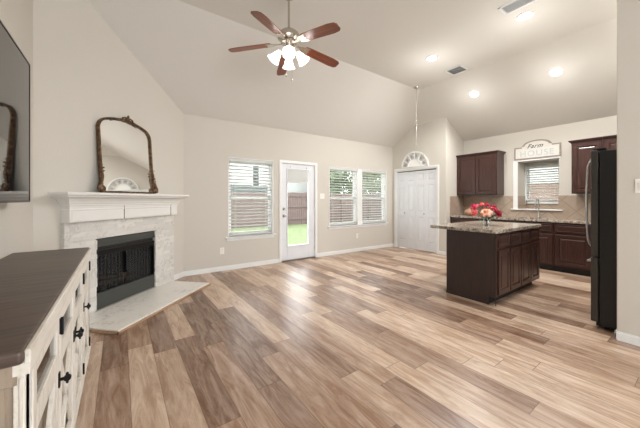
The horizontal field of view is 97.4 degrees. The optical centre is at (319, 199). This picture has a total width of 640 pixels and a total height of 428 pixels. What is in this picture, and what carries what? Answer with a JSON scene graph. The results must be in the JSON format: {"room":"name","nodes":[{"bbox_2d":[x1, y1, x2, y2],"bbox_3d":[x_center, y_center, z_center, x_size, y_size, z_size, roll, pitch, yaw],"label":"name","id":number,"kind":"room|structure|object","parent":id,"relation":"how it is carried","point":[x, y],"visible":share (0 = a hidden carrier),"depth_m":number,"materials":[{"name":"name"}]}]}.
{"room":"living room","nodes":[
{"label":"living room","id":0,"kind":"room"},
{"bbox_2d":[0,0,32,258],"bbox_3d":[-0.792,-0.570,-0.115,0.120,3.700,6.730,0,0,-35],"label":"wall","id":1,"kind":"structure","parent":0,"point":[16,219],"depth_m":2.26,"materials":[{"name":"grey paint"}]},
{"bbox_2d":[0,20,29,202],"bbox_3d":[-1.649,-0.482,1.297,0.119,1.000,1.746,0,0,-35],"label":"television","id":2,"kind":"object","parent":1,"relation":"attached to","point":[14,66],"visible":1,"depth_m":1.71,"materials":[{"name":"black glass"}]},
{"bbox_2d":[33,0,182,311],"bbox_3d":[-2.518,-0.570,3.643,0.121,3.700,2.237,0,0,10],"label":"wall","id":3,"kind":"structure","parent":0,"point":[84,73],"depth_m":3.02,"materials":[{"name":"grey paint"}]},
{"bbox_2d":[60,215,173,313],"bbox_3d":[-2.435,0.740,3.600,0.059,1.020,1.615,0,0,10],"label":"fireplace surround","id":4,"kind":"object","parent":3,"relation":"attached to","point":[76,234],"visible":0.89,"depth_m":3.45,"materials":[{"name":"white stone"}]},
{"bbox_2d":[96,231,154,309],"bbox_3d":[-2.693,0.843,3.613,0.544,0.795,0.888,0,0,10],"label":"fireplace insert","id":5,"kind":"object","parent":4,"relation":"in","point":[133,254],"visible":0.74,"depth_m":3.53,"materials":[{"name":"black metal"}]},
{"bbox_2d":[96,231,154,246],"bbox_3d":[-2.446,0.490,3.571,0.044,0.090,0.888,0,0,10],"label":"hood","id":6,"kind":"object","parent":5,"relation":"attached to","point":[108,241],"depth_m":3.52,"materials":[{"name":"grey metal"}]},
{"bbox_2d":[47,192,188,222],"bbox_3d":[-2.348,0.077,3.583,0.235,0.306,1.840,0,0,10],"label":"fireplace mantel","id":7,"kind":"object","parent":3,"relation":"attached to","point":[74,206],"visible":1,"depth_m":3.22,"materials":[{"name":"paint"}]},
{"bbox_2d":[96,115,158,193],"bbox_3d":[-2.416,-0.572,3.548,0.125,0.986,0.918,0,0,9],"label":"arched mirror","id":8,"kind":"object","parent":7,"relation":"on","point":[124,148],"visible":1,"depth_m":3.50,"materials":[{"name":"clear glass"}]},
{"bbox_2d":[172,272,183,280],"bbox_3d":[-2.450,1.239,3.640,0.014,0.082,2.120,0,0,10],"label":"baseboard","id":9,"kind":"structure","parent":3,"relation":"attached to","point":[179,275],"depth_m":4.55,"materials":[{"name":"white paint"}]},
{"bbox_2d":[183,113,392,271],"bbox_3d":[-0.239,-0.110,6.226,5.630,2.780,0.140,0,0,-35],"label":"wall","id":10,"kind":"structure","parent":0,"point":[208,143],"depth_m":5.33,"materials":[{"name":"grey paint"}]},
{"bbox_2d":[225,158,275,240],"bbox_3d":[-1.332,-0.007,5.408,1.000,1.525,0.165,0,0,-35],"label":"window","id":11,"kind":"structure","parent":10,"relation":"in","point":[271,166],"depth_m":5.50,"materials":[{"name":"white paint"}]},
{"bbox_2d":[229,158,271,235],"bbox_3d":[-1.322,-0.048,5.402,0.856,1.424,0.058,0,0,-35],"label":"window blind","id":12,"kind":"object","parent":11,"relation":"attached to","point":[236,161],"visible":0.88,"depth_m":5.40,"materials":[{"name":"white plastic"}]},
{"bbox_2d":[184,243,392,275],"bbox_3d":[-0.138,1.239,6.203,5.251,0.082,0.014,0,0,-35],"label":"baseboard","id":13,"kind":"structure","parent":10,"relation":"attached to","point":[251,264],"depth_m":5.44,"materials":[{"name":"white paint"}]},
{"bbox_2d":[279,160,316,262],"bbox_3d":[-0.475,0.234,6.023,0.942,2.093,0.197,0,0,-35],"label":"door","id":14,"kind":"structure","parent":10,"relation":"in","point":[308,250],"depth_m":5.99,"materials":[{"name":"white paint"}]},
{"bbox_2d":[288,169,307,182],"bbox_3d":[-0.467,-0.493,6.008,0.501,0.277,0.019,0,0,-35],"label":"door shade","id":15,"kind":"object","parent":14,"relation":"attached to","point":[294,176],"visible":1,"depth_m":6.00,"materials":[{"name":"white fabric"}]},
{"bbox_2d":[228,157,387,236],"bbox_3d":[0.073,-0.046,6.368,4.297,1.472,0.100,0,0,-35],"label":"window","id":16,"kind":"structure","parent":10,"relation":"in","point":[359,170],"depth_m":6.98,"materials":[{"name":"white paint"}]},
{"bbox_2d":[330,167,356,225],"bbox_3d":[0.560,-0.078,6.741,0.856,1.354,0.058,0,0,-35],"label":"window blind","id":17,"kind":"object","parent":16,"relation":"attached to","point":[331,168],"visible":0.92,"depth_m":6.72,"materials":[{"name":"white plastic"}]},
{"bbox_2d":[362,170,384,222],"bbox_3d":[1.404,-0.078,7.341,0.866,1.354,0.058,0,0,-35],"label":"window blind","id":18,"kind":"object","parent":16,"relation":"attached to","point":[363,171],"visible":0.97,"depth_m":7.35,"materials":[{"name":"white plastic"}]},
{"bbox_2d":[330,167,357,225],"bbox_3d":[0.541,-0.075,6.768,0.880,1.380,0.120,0,0,-35],"label":"window","id":19,"kind":"structure","parent":10,"relation":"in","point":[356,172],"depth_m":6.97,"materials":[{"name":"white paint"}]},
{"bbox_2d":[362,169,385,223],"bbox_3d":[1.384,-0.075,7.369,0.890,1.380,0.120,0,0,-35],"label":"window","id":20,"kind":"structure","parent":10,"relation":"in","point":[384,180],"depth_m":7.58,"materials":[{"name":"white paint"}]},
{"bbox_2d":[88,0,616,146],"bbox_3d":[1.897,-1.914,2.671,7.988,1.162,8.453,0,0,-35],"label":"ceiling","id":21,"kind":"structure","parent":0,"point":[381,48],"depth_m":4.41,"materials":[{"name":"white paint"}]},
{"bbox_2d":[228,0,340,80],"bbox_3d":[-0.310,-1.869,3.256,1.327,1.013,1.389,0,0,-35],"label":"ceiling fan","id":22,"kind":"object","parent":21,"relation":"hanging from","point":[289,37],"visible":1,"depth_m":3.18,"materials":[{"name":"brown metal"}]},
{"bbox_2d":[413,86,418,148],"bbox_3d":[2.036,-1.722,5.935,0.120,1.305,0.120,0,0,-35],"label":"chain","id":23,"kind":"object","parent":21,"relation":"hanging from","point":[415,87],"visible":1,"depth_m":5.93,"materials":[{"name":"silver metal"}]},
{"bbox_2d":[426,55,437,60],"bbox_3d":[1.877,-2.370,4.710,0.196,0.009,0.196,0,0,-35],"label":"recessed light","id":24,"kind":"object","parent":21,"relation":"in","point":[432,57],"visible":1,"depth_m":4.71,"materials":[{"name":"white paint"}]},
{"bbox_2d":[445,65,468,75],"bbox_3d":[2.507,-2.370,5.153,0.300,0.011,0.300,0,0,-35],"label":"ceiling vent","id":25,"kind":"object","parent":21,"relation":"in","point":[458,69],"visible":1,"depth_m":5.15,"materials":[{"name":"grey metal"}]},
{"bbox_2d":[469,90,479,97],"bbox_3d":[3.072,-2.102,5.598,0.170,0.103,0.195,0,0,-40],"label":"recessed light","id":26,"kind":"object","parent":21,"relation":"in","point":[474,93],"visible":1,"depth_m":5.59,"materials":[{"name":"white paint"}]},
{"bbox_2d":[498,0,536,14],"bbox_3d":[2.408,-2.370,3.395,0.220,0.011,0.380,0,0,-35],"label":"ceiling vent","id":27,"kind":"object","parent":21,"relation":"in","point":[514,5],"visible":1,"depth_m":3.43,"materials":[{"name":"white metal"}]},
{"bbox_2d":[516,11,534,20],"bbox_3d":[2.652,-2.370,3.630,0.196,0.009,0.196,0,0,-35],"label":"recessed light","id":28,"kind":"object","parent":21,"relation":"in","point":[527,15],"visible":1,"depth_m":3.63,"materials":[{"name":"white paint"}]},
{"bbox_2d":[548,67,563,76],"bbox_3d":[3.847,-2.079,4.578,0.170,0.103,0.195,0,0,-40],"label":"recessed light","id":29,"kind":"object","parent":21,"relation":"in","point":[557,71],"visible":1,"depth_m":4.58,"materials":[{"name":"white paint"}]},
{"bbox_2d":[75,246,639,427],"bbox_3d":[1.943,1.320,2.617,8.200,0.080,8.311,0,0,-35],"label":"floor","id":30,"kind":"structure","parent":0,"point":[373,338],"depth_m":2.29,"materials":[{"name":"brown wood"}]},
{"bbox_2d":[0,247,91,427],"bbox_3d":[-1.496,0.835,1.405,0.492,0.890,1.955,0,0,-35],"label":"sideboard","id":31,"kind":"object","parent":30,"relation":"on","point":[45,340],"visible":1,"depth_m":1.10,"materials":[{"name":"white wood"}]},
{"bbox_2d":[89,281,210,334],"bbox_3d":[-2.098,1.263,3.500,0.655,0.034,1.600,0,0,10],"label":"hearth","id":32,"kind":"object","parent":30,"relation":"on","point":[115,319],"visible":0.8,"depth_m":3.25,"materials":[{"name":"white stone"}]},
{"bbox_2d":[450,217,476,222],"bbox_3d":[3.461,0.843,6.494,0.620,0.874,0.600,0,0,-35],"label":"base cabinet","id":33,"kind":"object","parent":30,"relation":"on","point":[452,219],"visible":0.21,"depth_m":6.36,"materials":[{"name":"brown wood"}]},
{"bbox_2d":[446,227,539,305],"bbox_3d":[2.509,0.843,4.027,1.442,0.874,0.643,0,0,-35],"label":"kitchen island","id":34,"kind":"object","parent":30,"relation":"on","point":[486,268],"visible":0.96,"depth_m":3.63,"materials":[{"name":"brown wood"}]},
{"bbox_2d":[430,221,540,233],"bbox_3d":[2.446,0.385,4.125,1.502,0.040,0.905,0,0,-35],"label":"island countertop","id":35,"kind":"structure","parent":34,"relation":"on","point":[495,227],"depth_m":3.83,"materials":[{"name":"stone"}]},
{"bbox_2d":[483,218,490,224],"bbox_3d":[2.407,0.314,4.051,0.104,0.100,0.104,0,0,-35],"label":"glass vase","id":36,"kind":"object","parent":35,"relation":"on","point":[487,221],"visible":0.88,"depth_m":4.01,"materials":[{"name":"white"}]},
{"bbox_2d":[464,207,472,215],"bbox_3d":[3.480,0.264,6.527,0.230,0.200,0.230,0,0,-35],"label":"ceramic jar","id":37,"kind":"object","parent":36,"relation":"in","point":[468,211],"visible":0.78,"depth_m":6.47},
{"bbox_2d":[470,204,480,214],"bbox_3d":[2.296,0.204,4.051,0.236,0.300,0.131,0,0,30],"label":"rose","id":38,"kind":"object","parent":36,"relation":"in","point":[472,205],"visible":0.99,"depth_m":4.06,"materials":[{"name":"pink plant"}]},
{"bbox_2d":[471,210,480,216],"bbox_3d":[2.291,0.247,4.054,0.265,0.213,0.111,0,0,-22],"label":"rose","id":39,"kind":"object","parent":36,"relation":"in","point":[474,212],"visible":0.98,"depth_m":4.00,"materials":[{"name":"pink plant"}]},
{"bbox_2d":[480,208,492,216],"bbox_3d":[2.364,0.235,3.991,0.147,0.237,0.156,0,0,-12],"label":"rose","id":40,"kind":"object","parent":36,"relation":"in","point":[485,212],"visible":0.99,"depth_m":3.96,"materials":[{"name":"pink plant"}]},
{"bbox_2d":[487,205,498,211],"bbox_3d":[2.476,0.212,4.028,0.149,0.281,0.140,0,0,-35],"label":"rose","id":41,"kind":"object","parent":36,"relation":"in","point":[493,207],"visible":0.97,"depth_m":3.99,"materials":[{"name":"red plant"}]},
{"bbox_2d":[490,211,501,217],"bbox_3d":[2.512,0.249,4.030,0.226,0.210,0.131,0,0,-20],"label":"rose","id":42,"kind":"object","parent":36,"relation":"in","point":[498,214],"visible":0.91,"depth_m":4.04,"materials":[{"name":"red plant"}]},
{"bbox_2d":[499,220,555,270],"bbox_3d":[4.146,0.843,5.531,0.620,0.874,0.886,0,0,-35],"label":"base cabinet","id":43,"kind":"object","parent":30,"relation":"on","point":[546,239],"visible":0.19,"depth_m":5.09,"materials":[{"name":"brown wood"}]},
{"bbox_2d":[450,215,590,223],"bbox_3d":[4.354,0.385,5.237,0.638,0.039,3.684,0,0,-35],"label":"countertop","id":44,"kind":"structure","parent":43,"relation":"on","point":[574,221],"depth_m":5.42,"materials":[{"name":"stone"}]},
{"bbox_2d":[534,198,544,217],"bbox_3d":[4.331,0.167,5.539,0.216,0.396,0.133,0,0,-35],"label":"kitchen faucet","id":45,"kind":"object","parent":44,"relation":"on","point":[539,214],"visible":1,"depth_m":5.59,"materials":[{"name":"silver metal"}]},
{"bbox_2d":[554,223,592,276],"bbox_3d":[4.550,0.843,4.963,0.620,0.874,0.500,0,0,-35],"label":"base cabinet","id":46,"kind":"object","parent":30,"relation":"on","point":[572,250],"visible":0.7,"depth_m":4.79,"materials":[{"name":"brown wood"}]},
{"bbox_2d":[585,148,616,329],"bbox_3d":[3.271,0.384,2.797,0.830,1.793,0.801,0,0,-35],"label":"refrigerator","id":47,"kind":"object","parent":30,"relation":"on","point":[603,162],"visible":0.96,"depth_m":2.76,"materials":[{"name":"black metal"}]},
{"bbox_2d":[393,117,448,254],"bbox_3d":[2.493,-0.570,7.130,0.110,3.700,1.553,0,0,-35],"label":"wall","id":48,"kind":"structure","parent":0,"point":[432,138],"depth_m":6.66,"materials":[{"name":"grey paint"}]},
{"bbox_2d":[401,151,428,168],"bbox_3d":[2.395,-1.029,7.141,0.028,0.404,0.806,0,0,-35],"label":"decor","id":49,"kind":"object","parent":48,"relation":"attached to","point":[415,158],"visible":1,"depth_m":7.13,"materials":[{"name":"white paint"}]},
{"bbox_2d":[394,165,438,253],"bbox_3d":[2.455,0.228,7.166,0.130,2.105,1.320,0,0,-35],"label":"door","id":50,"kind":"structure","parent":48,"relation":"in","point":[416,190],"depth_m":7.10,"materials":[{"name":"white paint"}]},
{"bbox_2d":[449,122,463,222],"bbox_3d":[3.287,-0.570,6.804,0.805,3.700,0.100,0,0,-35],"label":"wall","id":51,"kind":"structure","parent":0,"point":[456,144],"depth_m":6.65,"materials":[{"name":"grey paint"}]},
{"bbox_2d":[450,196,463,214],"bbox_3d":[3.288,0.141,6.737,0.620,0.447,0.010,0,0,-35],"label":"tile backsplash","id":52,"kind":"structure","parent":51,"relation":"attached to","point":[456,202],"depth_m":6.73,"materials":[{"name":"beige tile"}]},
{"bbox_2d":[520,159,558,209],"bbox_3d":[4.658,-0.305,5.877,0.395,1.120,0.848,0,0,-35],"label":"wall","id":53,"kind":"structure","parent":0,"point":[522,164],"depth_m":6.10,"materials":[{"name":"grey paint"}]},
{"bbox_2d":[511,156,562,210],"bbox_3d":[4.561,-0.309,5.845,0.490,1.046,0.868,0,0,-35],"label":"kitchen window","id":54,"kind":"structure","parent":53,"relation":"in","point":[515,163],"depth_m":5.99,"materials":[{"name":"white paint"}]},
{"bbox_2d":[527,163,558,199],"bbox_3d":[4.726,-0.368,5.960,0.058,0.764,0.572,0,0,-35],"label":"window blind","id":55,"kind":"object","parent":54,"relation":"attached to","point":[555,165],"visible":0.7,"depth_m":5.94,"materials":[{"name":"white plastic"}]},
{"bbox_2d":[464,115,616,195],"bbox_3d":[4.690,-0.145,5.404,0.100,2.850,3.808,0,0,-35],"label":"wall","id":56,"kind":"structure","parent":0,"point":[606,126],"depth_m":5.51,"materials":[{"name":"grey paint"}]},
{"bbox_2d":[456,150,505,194],"bbox_3d":[3.665,-0.579,6.439,0.370,0.947,0.925,0,0,-35],"label":"upper cabinet","id":57,"kind":"object","parent":56,"relation":"attached to","point":[482,173],"visible":1,"depth_m":6.25,"materials":[{"name":"brown wood"}]},
{"bbox_2d":[464,195,590,219],"bbox_3d":[4.788,0.141,5.548,0.445,0.447,3.688,0,0,-35],"label":"tile backsplash","id":58,"kind":"structure","parent":56,"relation":"attached to","point":[573,206],"depth_m":5.85,"materials":[{"name":"beige tile"}]},
{"bbox_2d":[514,139,560,160],"bbox_3d":[4.396,-1.029,5.705,0.021,0.382,0.784,0,0,-35],"label":"sign","id":59,"kind":"object","parent":56,"relation":"attached to","point":[540,148],"visible":1,"depth_m":5.68,"materials":[{"name":"beige paint"}]},
{"bbox_2d":[568,137,602,193],"bbox_3d":[4.719,-0.579,4.960,0.370,0.947,0.440,0,0,-35],"label":"upper cabinet","id":60,"kind":"object","parent":56,"relation":"attached to","point":[581,149],"visible":0.63,"depth_m":4.90,"materials":[{"name":"brown wood"}]},
{"bbox_2d":[602,135,616,149],"bbox_3d":[5.094,-0.579,4.432,0.370,0.947,0.850,0,0,-35],"label":"upper cabinet","id":61,"kind":"object","parent":56,"relation":"attached to","point":[609,142],"visible":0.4,"depth_m":4.62,"materials":[{"name":"brown wood"}]},
{"bbox_2d":[617,0,639,336],"bbox_3d":[3.787,-0.570,1.173,0.130,3.700,3.520,0,0,-35],"label":"wall","id":62,"kind":"structure","parent":0,"point":[628,11],"depth_m":2.51,"materials":[{"name":"grey paint"}]},
{"bbox_2d":[614,329,639,346],"bbox_3d":[3.777,1.239,1.174,0.144,0.082,3.534,0,0,-35],"label":"baseboard","id":63,"kind":"structure","parent":62,"relation":"attached to","point":[620,336],"depth_m":2.50,"materials":[{"name":"white paint"}]},
{"bbox_2d":[635,179,639,192],"bbox_3d":[2.796,-0.120,2.443,0.011,0.120,0.075,0,0,-35],"label":"light switch","id":64,"kind":"object","parent":62,"relation":"attached to","point":[637,181],"visible":1,"depth_m":2.46,"materials":[{"name":"beige plastic"}]},
{"label":"outside","id":65,"kind":"structure","parent":0,"visible":0},
{"bbox_2d":[231,219,381,244],"bbox_3d":[3.744,1.470,13.711,50.000,0.060,46.000,0,0,-35],"label":"lawn","id":66,"kind":"structure","parent":65,"point":[297,233],"depth_m":12.72,"materials":[{"name":"green plant"}]},
{"bbox_2d":[231,163,306,218],"bbox_3d":[-9.415,-2.060,20.302,18.200,7.000,8.000,0,0,-35],"label":"house","id":67,"kind":"structure","parent":66,"relation":"on","point":[292,187],"depth_m":19.36,"materials":[{"name":"white"}]},
{"bbox_2d":[231,192,381,227],"bbox_3d":[-0.760,0.509,16.599,34.010,1.862,0.110,0,0,-35],"label":"fence","id":68,"kind":"object","parent":66,"relation":"on","point":[297,202],"visible":0.19,"depth_m":16.34,"materials":[{"name":"brown wood"}]},
{"bbox_2d":[330,170,350,193],"bbox_3d":[1.026,-1.045,20.048,4.117,4.980,3.730,0,0,-35],"label":"tree","id":69,"kind":"object","parent":66,"relation":"on","point":[341,175],"visible":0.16,"depth_m":18.62,"materials":[{"name":"green plant"}]},
{"bbox_2d":[342,172,380,193],"bbox_3d":[3.717,-0.962,22.290,4.995,4.814,4.744,0,0,-20],"label":"tree","id":70,"kind":"object","parent":66,"relation":"on","point":[364,174],"visible":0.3,"depth_m":21.12,"materials":[{"name":"green plant"}]},
{"bbox_2d":[530,167,558,197],"bbox_3d":[9.432,-1.310,9.167,3.000,5.500,11.000,0,0,-35],"label":"brick house","id":71,"kind":"structure","parent":66,"relation":"on","point":[551,167],"depth_m":9.37,"materials":[{"name":"beige brick"}]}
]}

